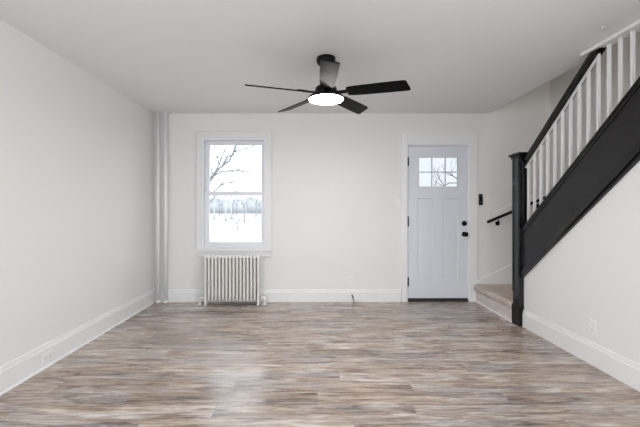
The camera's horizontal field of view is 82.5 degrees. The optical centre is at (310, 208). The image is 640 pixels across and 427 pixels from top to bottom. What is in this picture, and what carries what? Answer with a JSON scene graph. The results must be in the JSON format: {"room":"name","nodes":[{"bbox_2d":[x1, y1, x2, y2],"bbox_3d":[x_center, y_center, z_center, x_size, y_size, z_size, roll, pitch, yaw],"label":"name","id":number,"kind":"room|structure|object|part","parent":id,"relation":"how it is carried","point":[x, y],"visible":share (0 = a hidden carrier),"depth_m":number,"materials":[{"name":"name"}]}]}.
{"room":"empty living room","nodes":[
{"label":"empty living room","id":0,"kind":"room"},
{"bbox_2d":[0,19,154,365],"bbox_3d":[-2.140,-0.021,0.867,0.150,2.491,7.934,0,0,0],"label":"wall","id":1,"kind":"structure","parent":0,"point":[77,154],"depth_m":3.06,"materials":[{"name":"white paint"}]},
{"bbox_2d":[41,349,52,363],"bbox_3d":[-2.040,1.145,2.830,0.009,0.072,0.116,0,0,0],"label":"wall outlet","id":2,"kind":"object","parent":1,"relation":"attached to","point":[47,356],"visible":1,"depth_m":2.82,"materials":[{"name":"white plastic"}]},
{"bbox_2d":[0,288,155,395],"bbox_3d":[-2.055,1.136,0.967,0.020,0.178,7.734,0,0,0],"label":"baseboard","id":3,"kind":"structure","parent":1,"relation":"attached to","point":[18,369],"depth_m":3.07,"materials":[{"name":"white wood"}]},
{"bbox_2d":[0,301,639,426],"bbox_3d":[0.537,1.285,0.987,5.505,0.120,8.174,0,0,0],"label":"floor","id":4,"kind":"structure","parent":0,"point":[170,364],"depth_m":2.67,"materials":[{"name":"laminate"}]},
{"bbox_2d":[155,112,160,302],"bbox_3d":[-1.997,-0.021,4.785,0.072,2.489,0.072,0,0,0],"label":"pipe","id":5,"kind":"object","parent":4,"relation":"on","point":[158,300],"visible":1,"depth_m":4.76,"materials":[{"name":"white metal"}]},
{"bbox_2d":[163,112,168,302],"bbox_3d":[-1.898,-0.021,4.785,0.074,2.489,0.074,0,0,0],"label":"pipe","id":6,"kind":"object","parent":4,"relation":"on","point":[165,300],"visible":1,"depth_m":4.76,"materials":[{"name":"white metal"}]},
{"bbox_2d":[197,255,266,305],"bbox_3d":[-1.007,0.909,4.691,0.897,0.634,0.150,0,0,0],"label":"radiator","id":7,"kind":"object","parent":4,"relation":"on","point":[226,277],"visible":1,"depth_m":4.63,"materials":[{"name":"white metal"}]},
{"bbox_2d":[474,30,639,326],"bbox_3d":[2.655,-0.193,2.971,1.025,2.835,3.682,0,0,0],"label":"staircase","id":8,"kind":"structure","parent":4,"relation":"on","point":[613,150],"depth_m":3.13,"materials":[{"name":"black paint"}]},
{"bbox_3d":[2.223,0.333,3.861,0.109,1.785,0.127,0,0,0],"label":"newel post","id":9,"kind":"part","parent":8,"relation":"part of","materials":[{"name":"black paint"}]},
{"bbox_3d":[2.250,-0.840,3.304,0.074,0.801,1.001,0,0,0],"label":"handrail","id":10,"kind":"part","parent":8,"relation":"part of","materials":[{"name":"black paint"}]},
{"bbox_3d":[2.210,-0.316,2.562,0.050,2.060,2.485,0,0,0],"label":"moulding","id":11,"kind":"part","parent":8,"relation":"part of","materials":[{"name":"black paint"}]},
{"bbox_3d":[2.246,-0.476,2.908,0.108,1.491,1.794,0,0,0],"label":"moulding","id":12,"kind":"part","parent":8,"relation":"part of","materials":[{"name":"black paint"}]},
{"bbox_2d":[0,0,639,112],"bbox_3d":[0.072,-1.386,0.867,4.575,0.240,7.934,0,0,0],"label":"ceiling","id":13,"kind":"structure","parent":0,"point":[171,56],"depth_m":2.81,"materials":[{"name":"paint"}]},
{"bbox_2d":[245,54,410,113],"bbox_3d":[0.143,-1.087,3.011,1.305,0.358,1.269,0,0,0],"label":"ceiling fan","id":14,"kind":"object","parent":13,"relation":"hanging from","point":[326,93],"visible":1,"depth_m":2.95,"materials":[{"name":"black metal"}]},
{"bbox_3d":[-0.282,-0.968,2.928,0.501,0.047,0.129,0,0,-18],"label":"blade","id":15,"kind":"part","parent":14,"relation":"part of","materials":[{"name":"black wood"}]},
{"bbox_3d":[-0.123,-0.968,3.412,0.129,0.047,0.501,0,0,-36],"label":"blade","id":16,"kind":"part","parent":14,"relation":"part of","materials":[{"name":"black wood"}]},
{"bbox_3d":[0.130,-0.968,2.627,0.129,0.047,0.500,0,0,0],"label":"blade","id":17,"kind":"part","parent":14,"relation":"part of","materials":[{"name":"black"}]},
{"bbox_3d":[0.386,-0.968,3.409,0.129,0.047,0.501,0,0,36],"label":"blade","id":18,"kind":"part","parent":14,"relation":"part of","materials":[{"name":"black"}]},
{"bbox_3d":[0.541,-0.968,2.924,0.501,0.047,0.129,0,0,18],"label":"blade","id":19,"kind":"part","parent":14,"relation":"part of","materials":[{"name":"black wood"}]},
{"bbox_2d":[155,81,549,288],"bbox_3d":[0.537,-1.275,4.944,5.505,5.000,0.220,0,0,0],"label":"wall","id":20,"kind":"structure","parent":0,"point":[336,177],"depth_m":4.83,"materials":[{"name":"white paint"}]},
{"bbox_2d":[195,131,271,256],"bbox_3d":[-1.010,-0.200,4.919,1.010,1.656,0.270,0,0,0],"label":"window","id":21,"kind":"structure","parent":20,"relation":"in","point":[204,139],"depth_m":4.83,"materials":[{"name":"white paint"}]},
{"bbox_3d":[-1.010,0.542,4.824,1.010,0.024,0.080,0,0,0],"label":"sill","id":22,"kind":"part","parent":21,"relation":"part of","materials":[{"name":"white wood"}]},
{"bbox_3d":[-1.016,0.131,4.880,0.794,0.727,0.032,0,0,0],"label":"sash","id":23,"kind":"part","parent":21,"relation":"part of","materials":[{"name":"clear glass"}]},
{"bbox_3d":[-1.016,-0.546,4.916,0.794,0.728,0.032,0,0,0],"label":"sash","id":24,"kind":"part","parent":21,"relation":"part of","materials":[{"name":"clear glass"}]},
{"bbox_2d":[155,289,400,301],"bbox_3d":[-0.426,1.144,4.824,3.237,0.162,0.020,0,0,0],"label":"baseboard","id":25,"kind":"structure","parent":20,"relation":"attached to","point":[174,295],"depth_m":4.81,"materials":[{"name":"white wood"}]},
{"bbox_2d":[395,197,399,205],"bbox_3d":[1.148,-0.099,4.829,0.072,0.116,0.010,0,0,0],"label":"light switch","id":26,"kind":"object","parent":20,"relation":"attached to","point":[397,199],"visible":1,"depth_m":4.83,"materials":[{"name":"white plastic"}]},
{"bbox_2d":[401,132,477,301],"bbox_3d":[1.702,0.108,4.908,1.018,2.233,0.272,0,0,0],"label":"door","id":27,"kind":"structure","parent":20,"relation":"in","point":[439,224],"depth_m":4.85,"materials":[{"name":"white wood"}]},
{"bbox_3d":[1.523,0.399,4.866,0.196,1.077,0.038,0,0,0],"label":"panel","id":28,"kind":"part","parent":27,"relation":"part of","materials":[{"name":"white paint"}]},
{"bbox_3d":[1.700,-0.490,4.849,0.555,0.421,0.018,0,0,0],"label":"muntin frame","id":29,"kind":"part","parent":27,"relation":"part of","materials":[{"name":"white paint"}]},
{"bbox_3d":[1.862,0.399,4.866,0.198,1.077,0.038,0,0,0],"label":"panel","id":30,"kind":"part","parent":27,"relation":"part of","materials":[{"name":"white paint"}]},
{"bbox_2d":[479,194,482,204],"bbox_3d":[2.249,-0.124,4.822,0.046,0.148,0.025,0,0,0],"label":"keypad","id":31,"kind":"object","parent":20,"relation":"attached to","point":[480,195],"visible":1,"depth_m":4.81,"materials":[{"name":"black plastic"}]},
{"bbox_2d":[484,195,489,203],"bbox_3d":[2.337,-0.126,4.829,0.072,0.116,0.010,0,0,0],"label":"light switch","id":32,"kind":"object","parent":20,"relation":"attached to","point":[486,197],"visible":1,"depth_m":4.83,"materials":[{"name":"white plastic"}]},
{"bbox_2d":[478,263,511,283],"bbox_3d":[2.691,0.838,4.823,0.958,0.774,0.022,0,0,0],"label":"trim","id":33,"kind":"structure","parent":20,"relation":"attached to","point":[504,275],"depth_m":4.81,"materials":[{"name":"white wood"}]},
{"bbox_2d":[487,190,545,226],"bbox_3d":[2.730,-0.015,4.798,0.841,0.506,0.072,0,0,0],"label":"wall handrail","id":34,"kind":"object","parent":20,"relation":"attached to","point":[500,215],"visible":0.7,"depth_m":4.81,"materials":[{"name":"black metal"}]},
{"bbox_2d":[524,161,639,363],"bbox_3d":[2.275,-0.021,0.482,0.100,2.491,6.765,0,0,0],"label":"wall","id":35,"kind":"structure","parent":0,"point":[593,272],"depth_m":2.80,"materials":[{"name":"white paint"}]},
{"bbox_2d":[475,301,511,322],"bbox_3d":[2.171,1.214,4.363,0.016,0.022,0.872,0,0,0],"label":"trim","id":36,"kind":"structure","parent":35,"relation":"attached to","point":[479,303],"depth_m":4.29,"materials":[{"name":"white wood"}]},
{"bbox_2d":[522,310,639,391],"bbox_3d":[2.215,1.137,0.452,0.020,0.175,6.703,0,0,0],"label":"baseboard","id":37,"kind":"structure","parent":35,"relation":"attached to","point":[627,371],"depth_m":2.91,"materials":[{"name":"white wood"}]},
{"bbox_2d":[589,319,596,335],"bbox_3d":[2.220,0.932,2.870,0.009,0.116,0.072,0,0,0],"label":"wall outlet","id":38,"kind":"object","parent":35,"relation":"attached to","point":[592,324],"visible":1,"depth_m":2.86,"materials":[{"name":"white plastic"}]},
{"bbox_2d":[580,20,639,55],"bbox_3d":[2.248,-1.254,1.585,0.105,0.024,2.770,0,0,0],"label":"trim","id":39,"kind":"structure","parent":35,"relation":"attached to","point":[625,33],"depth_m":2.66,"materials":[{"name":"white wood"}]},
{"bbox_2d":[550,31,639,190],"bbox_3d":[3.230,-1.275,1.917,0.120,5.000,5.834,0,0,0],"label":"wall","id":40,"kind":"structure","parent":0,"point":[559,85],"depth_m":4.21,"materials":[{"name":"white paint"}]},
{"label":"outside","id":41,"kind":"structure","parent":0,"visible":0},
{"bbox_2d":[210,213,260,241],"bbox_3d":[0.000,1.975,162.537,520.000,0.400,314.926,0,0,0],"label":"ground","id":42,"kind":"structure","parent":41,"point":[221,230],"depth_m":33.23,"materials":[{"name":"white snow"}]},
{"bbox_2d":[213,196,214,218],"bbox_3d":[-16.358,-0.360,62.000,0.336,4.270,0.336,0,0,0],"label":"pole","id":43,"kind":"object","parent":42,"relation":"on","point":[214,196],"visible":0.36,"depth_m":61.91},
{"bbox_2d":[210,197,223,215],"bbox_3d":[-24.277,-1.868,96.123,6.397,7.287,6.848,0,0,0],"label":"bare tree","id":44,"kind":"object","parent":42,"relation":"on","point":[210,197],"visible":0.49,"depth_m":95.91,"materials":[{"name":"grey plant"}]},
{"bbox_2d":[225,196,226,220],"bbox_3d":[-12.763,-0.360,55.000,0.336,4.270,0.336,0,0,0],"label":"pole","id":45,"kind":"object","parent":42,"relation":"on","point":[225,196],"visible":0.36,"depth_m":54.90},
{"bbox_2d":[210,197,260,212],"bbox_3d":[-40.000,-1.805,180.000,260.000,7.261,60.000,0,0,0],"label":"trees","id":46,"kind":"object","parent":42,"relation":"on","point":[251,208],"visible":0.06,"depth_m":151.15,"materials":[{"name":"grey plant"}]},
{"bbox_2d":[210,146,261,203],"bbox_3d":[-3.465,-2.142,12.345,5.773,7.891,2.950,0,0,-2],"label":"bare tree","id":47,"kind":"object","parent":42,"relation":"on","point":[230,155],"visible":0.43,"depth_m":12.46,"materials":[{"name":"grey plant"}]},
{"bbox_2d":[234,182,253,222],"bbox_3d":[-8.861,-1.051,47.571,3.438,5.659,5.616,0,0,25],"label":"bare tree","id":48,"kind":"object","parent":42,"relation":"on","point":[238,182],"visible":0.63,"depth_m":48.01,"materials":[{"name":"grey plant"}]},
{"bbox_2d":[241,187,260,216],"bbox_3d":[-12.404,-2.010,84.197,7.424,7.576,6.414,0,0,0],"label":"bare tree","id":49,"kind":"object","parent":42,"relation":"on","point":[241,187],"visible":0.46,"depth_m":83.96,"materials":[{"name":"grey plant"}]},
{"bbox_2d":[432,160,456,185],"bbox_3d":[6.574,-0.834,14.998,3.507,5.218,1.468,0,0,0],"label":"bare tree","id":50,"kind":"object","parent":42,"relation":"on","point":[451,174],"visible":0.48,"depth_m":15.03,"materials":[{"name":"grey plant"}]}
]}

